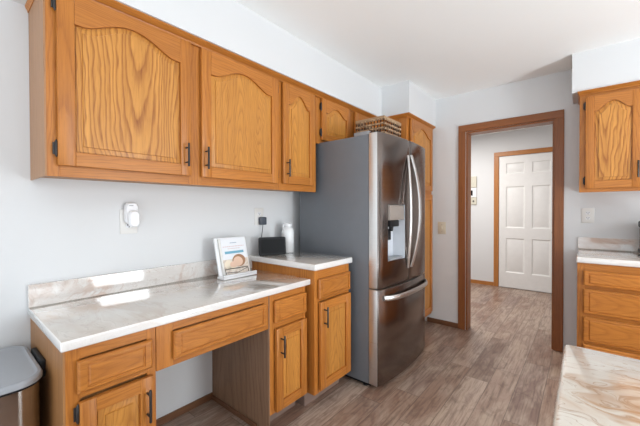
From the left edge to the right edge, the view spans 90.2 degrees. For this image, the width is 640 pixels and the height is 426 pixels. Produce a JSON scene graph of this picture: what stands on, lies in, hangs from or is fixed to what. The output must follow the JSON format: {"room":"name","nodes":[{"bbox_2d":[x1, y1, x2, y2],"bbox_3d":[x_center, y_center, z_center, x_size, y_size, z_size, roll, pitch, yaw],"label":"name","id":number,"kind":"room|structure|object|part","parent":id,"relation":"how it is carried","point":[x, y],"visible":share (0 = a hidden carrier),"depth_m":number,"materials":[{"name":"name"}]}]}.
{"room":"kitchen","nodes":[
{"label":"kitchen","id":0,"kind":"room"},
{"bbox_2d":[0,0,299,418],"bbox_3d":[-0.755,0.006,2.116,0.100,2.429,4.889,0,1,40],"label":"wall","id":1,"kind":"structure","parent":0,"point":[52,229],"depth_m":1.58,"materials":[{"name":"paint"}]},
{"bbox_2d":[120,209,136,233],"bbox_3d":[-1.024,0.046,1.707,0.008,0.130,0.085,0,1,40],"label":"wall outlet","id":2,"kind":"object","parent":1,"relation":"attached to","point":[125,228],"visible":0.47,"depth_m":1.69,"materials":[{"name":"white plastic"}]},
{"bbox_2d":[124,202,139,226],"bbox_3d":[-0.996,0.010,1.692,0.050,0.132,0.062,0,1,40],"label":"night light","id":3,"kind":"object","parent":2,"relation":"attached to","point":[131,214],"visible":1,"depth_m":1.68,"materials":[{"name":"white plastic"}]},
{"bbox_2d":[28,254,251,307],"bbox_3d":[-0.889,0.359,1.862,0.020,0.099,1.214,0,1,40],"label":"backsplash","id":4,"kind":"structure","parent":1,"relation":"attached to","point":[40,294],"depth_m":1.64,"materials":[{"name":"stone"}]},
{"bbox_2d":[28,0,278,189],"bbox_3d":[-0.757,-0.529,1.753,0.354,0.758,1.206,0,1,40],"label":"upper cabinet","id":5,"kind":"object","parent":1,"relation":"attached to","point":[115,96],"visible":0.97,"depth_m":1.46,"materials":[{"name":"brown wood"}]},
{"bbox_3d":[-1.164,-0.523,1.311,0.292,0.758,0.006,0,1,40],"label":"panel","id":6,"kind":"part","parent":5,"relation":"part of","materials":[{"name":"brown wood"}]},
{"bbox_3d":[-0.844,-0.532,1.442,0.019,0.687,0.544,0,1,40],"label":"door","id":7,"kind":"part","parent":5,"relation":"part of","materials":[{"name":"brown wood"}]},
{"bbox_3d":[-0.844,-0.533,1.441,0.016,0.578,0.434,0,1,40],"label":"panel","id":8,"kind":"part","parent":5,"relation":"part of","materials":[{"name":"brown wood"}]},
{"bbox_3d":[-0.668,-0.294,1.612,0.035,0.118,0.011,0,1,40],"label":"handle","id":9,"kind":"part","parent":5,"relation":"part of","materials":[{"name":"black metal"}]},
{"bbox_2d":[25,0,379,122],"bbox_3d":[-0.334,-0.902,2.269,0.339,0.028,2.572,0,1,40],"label":"trim","id":10,"kind":"structure","parent":5,"relation":"attached to","point":[198,42],"depth_m":1.73,"materials":[{"name":"brown wood"}]},
{"bbox_3d":[-0.598,-0.292,1.696,0.035,0.118,0.011,0,1,40],"label":"handle","id":11,"kind":"part","parent":5,"relation":"part of","materials":[{"name":"black metal"}]},
{"bbox_3d":[-0.457,-0.537,1.907,0.019,0.683,0.550,0,1,40],"label":"door","id":12,"kind":"part","parent":5,"relation":"part of","materials":[{"name":"brown wood"}]},
{"bbox_3d":[-0.456,-0.537,1.907,0.016,0.574,0.440,0,1,40],"label":"panel","id":13,"kind":"part","parent":5,"relation":"part of","materials":[{"name":"brown wood"}]},
{"bbox_2d":[156,392,212,425],"bbox_3d":[-0.895,1.202,1.869,0.012,0.042,0.592,0,1,40],"label":"baseboard","id":14,"kind":"structure","parent":1,"relation":"attached to","point":[166,418],"depth_m":1.94,"materials":[{"name":"brown wood"}]},
{"bbox_2d":[254,208,262,224],"bbox_3d":[-0.457,0.026,2.389,0.008,0.126,0.083,0,1,40],"label":"wall outlet","id":15,"kind":"object","parent":1,"relation":"attached to","point":[258,212],"visible":0.84,"depth_m":2.38,"materials":[{"name":"white plastic"}]},
{"bbox_2d":[259,217,266,236],"bbox_3d":[-0.417,0.168,2.406,0.031,0.275,0.097,0,1,40],"label":"power adapter","id":16,"kind":"object","parent":1,"relation":"attached to","point":[262,220],"visible":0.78,"depth_m":2.38,"materials":[{"name":"plastic"}]},
{"bbox_2d":[254,81,315,191],"bbox_3d":[-0.246,-0.537,2.367,0.354,0.758,0.388,0,1,40],"label":"upper cabinet","id":17,"kind":"object","parent":1,"relation":"attached to","point":[296,106],"visible":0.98,"depth_m":2.25,"materials":[{"name":"brown wood"}]},
{"bbox_3d":[-0.211,-0.304,2.162,0.035,0.118,0.011,0,1,40],"label":"handle","id":18,"kind":"part","parent":17,"relation":"part of","materials":[{"name":"black metal"}]},
{"bbox_3d":[-0.164,-0.536,2.299,0.020,0.758,0.388,0,1,40],"label":"frame","id":19,"kind":"part","parent":17,"relation":"part of","materials":[{"name":"brown wood"}]},
{"bbox_3d":[-0.149,-0.542,2.277,0.019,0.681,0.322,0,1,40],"label":"door","id":20,"kind":"part","parent":17,"relation":"part of","materials":[{"name":"brown wood"}]},
{"bbox_3d":[-0.149,-0.543,2.277,0.016,0.572,0.220,0,1,40],"label":"panel","id":21,"kind":"part","parent":17,"relation":"part of","materials":[{"name":"brown wood"}]},
{"bbox_2d":[316,97,376,143],"bbox_3d":[0.173,-0.733,2.897,0.318,0.380,0.962,0,1,40],"label":"upper cabinet","id":22,"kind":"object","parent":1,"relation":"attached to","point":[334,121],"visible":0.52,"depth_m":2.58,"materials":[{"name":"brown wood"}]},
{"bbox_3d":[0.268,-0.732,2.817,0.020,0.380,0.962,0,1,40],"label":"frame","id":23,"kind":"part","parent":22,"relation":"part of","materials":[{"name":"brown wood"}]},
{"bbox_3d":[0.134,-0.730,2.616,0.019,0.322,0.378,0,1,40],"label":"door","id":24,"kind":"part","parent":22,"relation":"part of","materials":[{"name":"brown wood"}]},
{"bbox_3d":[0.134,-0.730,2.615,0.016,0.224,0.280,0,1,40],"label":"panel","id":25,"kind":"part","parent":22,"relation":"part of","materials":[{"name":"brown wood"}]},
{"bbox_3d":[0.437,-0.735,2.981,0.019,0.322,0.402,0,1,40],"label":"door","id":26,"kind":"part","parent":22,"relation":"part of","materials":[{"name":"brown wood"}]},
{"bbox_2d":[11,0,435,126],"bbox_3d":[-0.032,-1.067,2.402,0.635,0.294,3.264,0,1,40],"label":"soffit","id":27,"kind":"structure","parent":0,"point":[229,25],"depth_m":2.07,"materials":[{"name":"paint"}]},
{"bbox_2d":[161,283,562,425],"bbox_3d":[1.543,1.250,1.697,4.183,0.060,7.157,0,1,40],"label":"floor","id":28,"kind":"structure","parent":0,"point":[504,369],"depth_m":2.25,"materials":[{"name":"laminate"}]},
{"bbox_2d":[0,346,45,425],"bbox_3d":[-1.235,0.895,1.100,0.433,0.676,0.425,0,1,40],"label":"trash can","id":29,"kind":"object","parent":28,"relation":"on","point":[21,370],"visible":1,"depth_m":1.10,"materials":[{"name":"silver metal"}]},
{"bbox_3d":[-1.228,0.573,1.107,0.433,0.024,0.357,0,1,40],"label":"lid","id":30,"kind":"part","parent":29,"relation":"part of","materials":[{"name":"silver metal"}]},
{"bbox_2d":[30,318,155,425],"bbox_3d":[-0.945,0.840,1.328,0.622,0.779,0.296,0,1,40],"label":"base cabinet","id":31,"kind":"object","parent":28,"relation":"on","point":[112,382],"visible":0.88,"depth_m":1.15,"materials":[{"name":"brown wood"}]},
{"bbox_3d":[-1.061,0.842,1.236,0.560,0.779,0.006,0,1,40],"label":"panel","id":32,"kind":"part","parent":31,"relation":"part of","materials":[{"name":"brown wood"}]},
{"bbox_3d":[-0.759,0.791,1.176,0.020,0.679,0.290,0,1,40],"label":"frame","id":33,"kind":"part","parent":31,"relation":"part of","materials":[{"name":"brown wood"}]},
{"bbox_3d":[-0.737,0.552,1.161,0.018,0.109,0.240,0,1,40],"label":"drawer","id":34,"kind":"part","parent":31,"relation":"part of","materials":[{"name":"brown wood"}]},
{"bbox_3d":[-0.734,0.876,1.166,0.019,0.479,0.237,0,1,40],"label":"door","id":35,"kind":"part","parent":31,"relation":"part of","materials":[{"name":"brown wood"}]},
{"bbox_3d":[-0.734,0.876,1.166,0.016,0.381,0.143,0,1,40],"label":"panel","id":36,"kind":"part","parent":31,"relation":"part of","materials":[{"name":"brown wood"}]},
{"bbox_3d":[-0.653,0.736,1.220,0.035,0.125,0.011,0,1,40],"label":"handle","id":37,"kind":"part","parent":31,"relation":"part of","materials":[{"name":"black metal"}]},
{"bbox_2d":[27,268,309,352],"bbox_3d":[-0.671,0.427,1.680,0.588,0.035,1.216,0,1,40],"label":"countertop","id":38,"kind":"structure","parent":31,"relation":"on","point":[73,324],"depth_m":1.41,"materials":[{"name":"grey stone"}]},
{"bbox_2d":[155,296,267,370],"bbox_3d":[-0.653,0.540,1.659,0.526,0.187,0.590,0,1,40],"label":"drawer","id":39,"kind":"object","parent":38,"relation":"attached to","point":[179,341],"visible":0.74,"depth_m":1.44,"materials":[{"name":"brown wood"}]},
{"bbox_3d":[-0.446,0.546,1.511,0.018,0.116,0.498,0,1,40],"label":"drawer","id":40,"kind":"part","parent":39,"relation":"part of","materials":[{"name":"brown wood"}]},
{"bbox_2d":[213,236,256,279],"bbox_3d":[-0.558,0.282,2.061,0.160,0.246,0.250,0,1,40],"label":"book stand","id":41,"kind":"object","parent":38,"relation":"on","point":[248,273],"visible":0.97,"depth_m":1.99,"materials":[{"name":"white plastic"}]},
{"bbox_2d":[217,237,249,275],"bbox_3d":[-0.558,0.274,2.062,0.074,0.226,0.199,0,1,40],"label":"book","id":42,"kind":"object","parent":41,"relation":"on","point":[232,251],"visible":0.99,"depth_m":2.05,"materials":[{"name":"paper"}]},
{"bbox_2d":[225,254,244,269],"bbox_3d":[-0.544,0.313,2.050,0.025,0.091,0.160,0,1,40],"label":"picture","id":43,"kind":"object","parent":42,"relation":"attached to","point":[231,260],"depth_m":2.05,"materials":[{"name":"paper"}]},
{"bbox_2d":[212,286,306,425],"bbox_3d":[-0.380,0.831,2.007,0.622,0.779,0.308,0,1,40],"label":"base cabinet","id":44,"kind":"object","parent":28,"relation":"on","point":[257,378],"visible":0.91,"depth_m":1.84,"materials":[{"name":"brown wood"}]},
{"bbox_3d":[-0.492,0.833,1.920,0.560,0.779,0.006,0,1,40],"label":"panel","id":45,"kind":"part","parent":44,"relation":"part of","materials":[{"name":"brown wood"}]},
{"bbox_3d":[-0.202,0.738,1.762,0.035,0.122,0.011,0,1,40],"label":"handle","id":46,"kind":"part","parent":44,"relation":"part of","materials":[{"name":"black metal"}]},
{"bbox_3d":[-0.190,0.777,1.860,0.020,0.669,0.290,0,1,40],"label":"frame","id":47,"kind":"part","parent":44,"relation":"part of","materials":[{"name":"brown wood"}]},
{"bbox_3d":[-0.166,0.544,1.847,0.018,0.120,0.255,0,1,40],"label":"drawer","id":48,"kind":"part","parent":44,"relation":"part of","materials":[{"name":"brown wood"}]},
{"bbox_3d":[-0.164,0.870,1.852,0.019,0.460,0.247,0,1,40],"label":"door","id":49,"kind":"part","parent":44,"relation":"part of","materials":[{"name":"brown wood"}]},
{"bbox_3d":[-0.163,0.870,1.852,0.016,0.362,0.149,0,1,40],"label":"panel","id":50,"kind":"part","parent":44,"relation":"part of","materials":[{"name":"brown wood"}]},
{"bbox_2d":[252,261,350,406],"bbox_3d":[-0.130,0.782,2.267,0.674,0.870,0.368,0,1,40],"label":"base cabinet","id":51,"kind":"object","parent":28,"relation":"on","point":[328,296],"visible":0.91,"depth_m":2.03,"materials":[{"name":"brown wood"}]},
{"bbox_3d":[-0.269,0.734,2.147,0.614,0.770,0.006,0,1,40],"label":"panel","id":52,"kind":"part","parent":51,"relation":"part of","materials":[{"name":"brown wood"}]},
{"bbox_2d":[250,251,351,270],"bbox_3d":[-0.146,0.327,2.269,0.641,0.040,0.400,0,1,40],"label":"countertop","id":53,"kind":"structure","parent":51,"relation":"on","point":[296,259],"depth_m":2.14,"materials":[{"name":"grey stone"}]},
{"bbox_2d":[258,237,285,255],"bbox_3d":[-0.358,0.241,2.352,0.200,0.130,0.083,0,1,-21],"label":"smart display","id":54,"kind":"object","parent":53,"relation":"on","point":[267,245],"visible":1,"depth_m":2.32,"materials":[{"name":"black plastic"}]},
{"bbox_2d":[282,223,293,252],"bbox_3d":[-0.252,0.190,2.491,0.095,0.228,0.095,0,1,-5],"label":"bottle","id":55,"kind":"object","parent":53,"relation":"on","point":[287,231],"visible":0.91,"depth_m":2.45,"materials":[{"name":"white plastic"}]},
{"bbox_3d":[0.040,0.643,1.970,0.035,0.128,0.011,0,1,40],"label":"handle","id":56,"kind":"part","parent":51,"relation":"part of","materials":[{"name":"black metal"}]},
{"bbox_3d":[0.077,0.734,2.098,0.020,0.770,0.362,0,1,40],"label":"frame","id":57,"kind":"part","parent":51,"relation":"part of","materials":[{"name":"brown wood"}]},
{"bbox_3d":[0.100,0.468,2.084,0.018,0.122,0.335,0,1,40],"label":"drawer","id":58,"kind":"part","parent":51,"relation":"part of","materials":[{"name":"brown wood"}]},
{"bbox_3d":[0.103,0.824,2.090,0.019,0.546,0.326,0,1,40],"label":"door","id":59,"kind":"part","parent":51,"relation":"part of","materials":[{"name":"brown wood"}]},
{"bbox_3d":[0.104,0.824,2.090,0.016,0.440,0.220,0,1,40],"label":"panel","id":60,"kind":"part","parent":51,"relation":"part of","materials":[{"name":"brown wood"}]},
{"bbox_2d":[300,131,427,386],"bbox_3d":[0.420,0.318,2.660,0.848,1.787,0.820,0,1,40],"label":"refrigerator","id":61,"kind":"object","parent":28,"relation":"on","point":[367,205],"visible":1,"depth_m":2.30,"materials":[{"name":"silver metal"}]},
{"bbox_2d":[355,115,400,137],"bbox_3d":[0.495,-0.660,2.695,0.286,0.219,0.317,0,1,40],"label":"wicker basket","id":62,"kind":"object","parent":61,"relation":"on","point":[360,123],"visible":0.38,"depth_m":2.59,"materials":[{"name":"brown wicker"}]},
{"bbox_3d":[0.510,-0.017,2.312,0.112,1.065,0.408,0,1,40],"label":"door","id":63,"kind":"part","parent":61,"relation":"part of","materials":[{"name":"silver metal"}]},
{"bbox_3d":[0.535,-0.003,2.307,0.054,0.106,0.224,0,1,40],"label":"control panel","id":64,"kind":"part","parent":61,"relation":"part of","materials":[{"name":"white plastic"}]},
{"bbox_3d":[0.644,0.849,2.480,0.112,0.656,0.820,0,1,40],"label":"freezer drawer","id":65,"kind":"part","parent":61,"relation":"part of","materials":[{"name":"silver metal"}]},
{"bbox_3d":[0.697,0.581,2.432,0.088,0.036,0.732,0,1,40],"label":"handle","id":66,"kind":"part","parent":61,"relation":"part of","materials":[{"name":"silver metal"}]},
{"bbox_3d":[0.670,-0.009,2.381,0.023,0.852,0.088,0,1,-5],"label":"handle","id":67,"kind":"part","parent":61,"relation":"part of","materials":[{"name":"silver metal"}]},
{"bbox_3d":[0.731,-0.014,2.437,0.088,0.861,0.038,0,1,34],"label":"handle","id":68,"kind":"part","parent":61,"relation":"part of","materials":[{"name":"silver metal"}]},
{"bbox_3d":[0.773,-0.021,2.629,0.112,1.065,0.408,0,1,40],"label":"door","id":69,"kind":"part","parent":61,"relation":"part of","materials":[{"name":"silver metal"}]},
{"bbox_2d":[378,117,432,316],"bbox_3d":[0.815,0.136,3.417,0.650,2.132,0.639,0,1,40],"label":"pantry cabinet","id":70,"kind":"object","parent":28,"relation":"on","point":[412,130],"visible":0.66,"depth_m":3.34,"materials":[{"name":"brown wood"}]},
{"bbox_3d":[0.589,0.089,3.193,0.588,2.032,0.006,0,1,40],"label":"panel","id":71,"kind":"part","parent":70,"relation":"part of","materials":[{"name":"brown wood"}]},
{"bbox_2d":[382,112,435,128],"bbox_3d":[0.925,-0.917,3.284,0.292,0.028,0.686,0,1,40],"label":"trim","id":72,"kind":"structure","parent":70,"relation":"attached to","point":[409,115],"depth_m":3.05,"materials":[{"name":"brown wood"}]},
{"bbox_3d":[1.013,0.087,3.257,0.020,2.032,0.633,0,1,40],"label":"frame","id":73,"kind":"part","parent":70,"relation":"part of","materials":[{"name":"brown wood"}]},
{"bbox_3d":[1.035,-0.566,3.238,0.019,0.669,0.554,0,1,40],"label":"door","id":74,"kind":"part","parent":70,"relation":"part of","materials":[{"name":"brown wood"}]},
{"bbox_3d":[1.035,-0.566,3.238,0.016,0.560,0.444,0,1,40],"label":"panel","id":75,"kind":"part","parent":70,"relation":"part of","materials":[{"name":"brown wood"}]},
{"bbox_3d":[1.038,0.439,3.249,0.016,1.150,0.444,0,1,40],"label":"panel","id":76,"kind":"part","parent":70,"relation":"part of","materials":[{"name":"brown wood"}]},
{"bbox_3d":[1.037,0.439,3.249,0.019,1.260,0.554,0,1,40],"label":"door","id":77,"kind":"part","parent":70,"relation":"part of","materials":[{"name":"brown wood"}]},
{"bbox_2d":[577,262,639,359],"bbox_3d":[2.240,0.777,2.246,0.660,0.869,0.634,0,1,40],"label":"base cabinet","id":78,"kind":"object","parent":28,"relation":"on","point":[608,296],"visible":0.66,"depth_m":2.11,"materials":[{"name":"brown wood"}]},
{"bbox_2d":[576,248,639,267],"bbox_3d":[2.251,0.322,2.228,0.705,0.040,0.638,0,1,40],"label":"countertop","id":79,"kind":"structure","parent":78,"relation":"on","point":[591,256],"depth_m":2.19,"materials":[{"name":"grey stone"}]},
{"bbox_3d":[2.035,0.994,2.018,0.572,0.182,0.018,0,1,40],"label":"drawer","id":80,"kind":"part","parent":78,"relation":"part of","materials":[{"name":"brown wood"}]},
{"bbox_3d":[2.035,0.799,2.016,0.572,0.168,0.018,0,1,40],"label":"drawer","id":81,"kind":"part","parent":78,"relation":"part of","materials":[{"name":"brown wood"}]},
{"bbox_3d":[2.034,0.606,2.014,0.572,0.166,0.018,0,1,40],"label":"drawer","id":82,"kind":"part","parent":78,"relation":"part of","materials":[{"name":"brown wood"}]},
{"bbox_3d":[2.034,0.448,2.012,0.572,0.102,0.018,0,1,40],"label":"drawer","id":83,"kind":"part","parent":78,"relation":"part of","materials":[{"name":"brown wood"}]},
{"bbox_3d":[0.889,0.804,0.091,1.140,0.869,0.540,0,1,40],"label":"kitchen island","id":84,"kind":"object","parent":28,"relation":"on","visible":0},
{"bbox_2d":[552,345,639,425],"bbox_3d":[0.870,0.347,0.102,1.288,0.044,0.702,0,1,40],"label":"island countertop","id":85,"kind":"structure","parent":84,"relation":"on","point":[596,388],"depth_m":0.58,"materials":[{"name":"stone"}]},
{"bbox_2d":[235,0,639,136],"bbox_3d":[1.108,-1.268,2.026,5.300,0.111,7.157,0,1,40],"label":"ceiling","id":86,"kind":"structure","parent":0,"point":[446,48],"depth_m":2.17,"materials":[{"name":"paint"}]},
{"bbox_2d":[471,125,552,293],"bbox_3d":[3.136,-0.051,4.944,4.500,2.460,0.100,0,1,40],"label":"wall","id":87,"kind":"structure","parent":0,"point":[483,147],"depth_m":5.21,"materials":[{"name":"paint"}]},
{"bbox_2d":[471,176,476,204],"bbox_3d":[2.554,-0.373,5.339,0.127,0.470,0.030,0,1,40],"label":"intercom panel","id":88,"kind":"object","parent":87,"relation":"attached to","point":[473,179],"visible":0.59,"depth_m":5.31,"materials":[{"name":"white plastic"}]},
{"bbox_2d":[471,279,493,285],"bbox_3d":[2.091,1.143,5.756,1.867,0.060,0.012,0,1,40],"label":"baseboard","id":89,"kind":"structure","parent":87,"relation":"attached to","point":[472,280],"depth_m":5.26,"materials":[{"name":"brown wood"}]},
{"bbox_2d":[494,147,551,285],"bbox_3d":[3.160,0.107,4.850,0.921,2.147,0.018,0,1,40],"label":"trim","id":90,"kind":"structure","parent":87,"relation":"attached to","point":[497,155],"depth_m":5.10,"materials":[{"name":"brown wood"}]},
{"bbox_2d":[499,152,551,292],"bbox_3d":[3.133,0.142,4.823,0.757,2.053,0.086,0,1,40],"label":"door","id":91,"kind":"structure","parent":87,"relation":"in","point":[525,181],"depth_m":4.85,"materials":[{"name":"white paint"}]},
{"bbox_2d":[425,69,639,349],"bbox_3d":[2.340,-0.007,2.644,3.983,2.429,0.120,0,1,40],"label":"wall","id":92,"kind":"structure","parent":0,"point":[616,214],"depth_m":2.95,"materials":[{"name":"paint"}]},
{"bbox_2d":[438,222,445,233],"bbox_3d":[1.306,0.160,3.418,0.084,0.131,0.014,0,1,40],"label":"light switch","id":93,"kind":"object","parent":92,"relation":"attached to","point":[441,225],"visible":1,"depth_m":3.42,"materials":[{"name":"beige plastic"}]},
{"bbox_2d":[427,317,457,327],"bbox_3d":[1.314,1.176,3.427,0.328,0.050,0.012,0,1,40],"label":"baseboard","id":94,"kind":"structure","parent":92,"relation":"attached to","point":[429,319],"depth_m":3.42,"materials":[{"name":"brown wood"}]},
{"bbox_2d":[458,109,563,351],"bbox_3d":[1.814,0.154,3.083,0.869,2.098,0.156,0,1,40],"label":"trim","id":95,"kind":"structure","parent":92,"relation":"attached to","point":[557,117],"depth_m":3.01,"materials":[{"name":"brown wood"}]},
{"bbox_2d":[582,208,594,222],"bbox_3d":[2.230,0.021,2.652,0.082,0.125,0.008,0,1,40],"label":"wall outlet","id":96,"kind":"object","parent":92,"relation":"attached to","point":[587,213],"visible":1,"depth_m":2.65,"materials":[{"name":"white plastic"}]},
{"bbox_2d":[578,237,639,251],"bbox_3d":[2.448,0.252,2.465,0.705,0.094,0.020,0,1,40],"label":"backsplash","id":97,"kind":"structure","parent":92,"relation":"attached to","point":[633,245],"depth_m":2.56,"materials":[{"name":"stone"}]},
{"bbox_2d":[579,86,639,192],"bbox_3d":[2.332,-0.538,2.328,0.676,0.761,0.364,0,1,40],"label":"upper cabinet","id":98,"kind":"object","parent":92,"relation":"attached to","point":[609,129],"visible":1,"depth_m":2.32,"materials":[{"name":"brown wood"}]},
{"bbox_2d":[577,80,639,105],"bbox_3d":[2.330,-0.908,2.334,0.690,0.025,0.349,0,1,40],"label":"trim","id":99,"kind":"structure","parent":98,"relation":"attached to","point":[634,83],"depth_m":2.33,"materials":[{"name":"brown wood"}]},
{"bbox_3d":[2.129,-0.530,2.318,0.206,0.583,0.016,0,1,40],"label":"panel","id":100,"kind":"part","parent":98,"relation":"part of","materials":[{"name":"brown wood"}]},
{"bbox_3d":[2.213,-0.308,2.216,0.011,0.118,0.035,0,1,40],"label":"handle","id":101,"kind":"part","parent":98,"relation":"part of","materials":[{"name":"black metal"}]},
{"bbox_2d":[572,38,639,103],"bbox_3d":[2.884,-1.067,1.882,2.182,0.297,0.334,0,1,40],"label":"soffit","id":102,"kind":"structure","parent":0,"point":[619,63],"depth_m":2.33,"materials":[{"name":"paint"}]}
]}

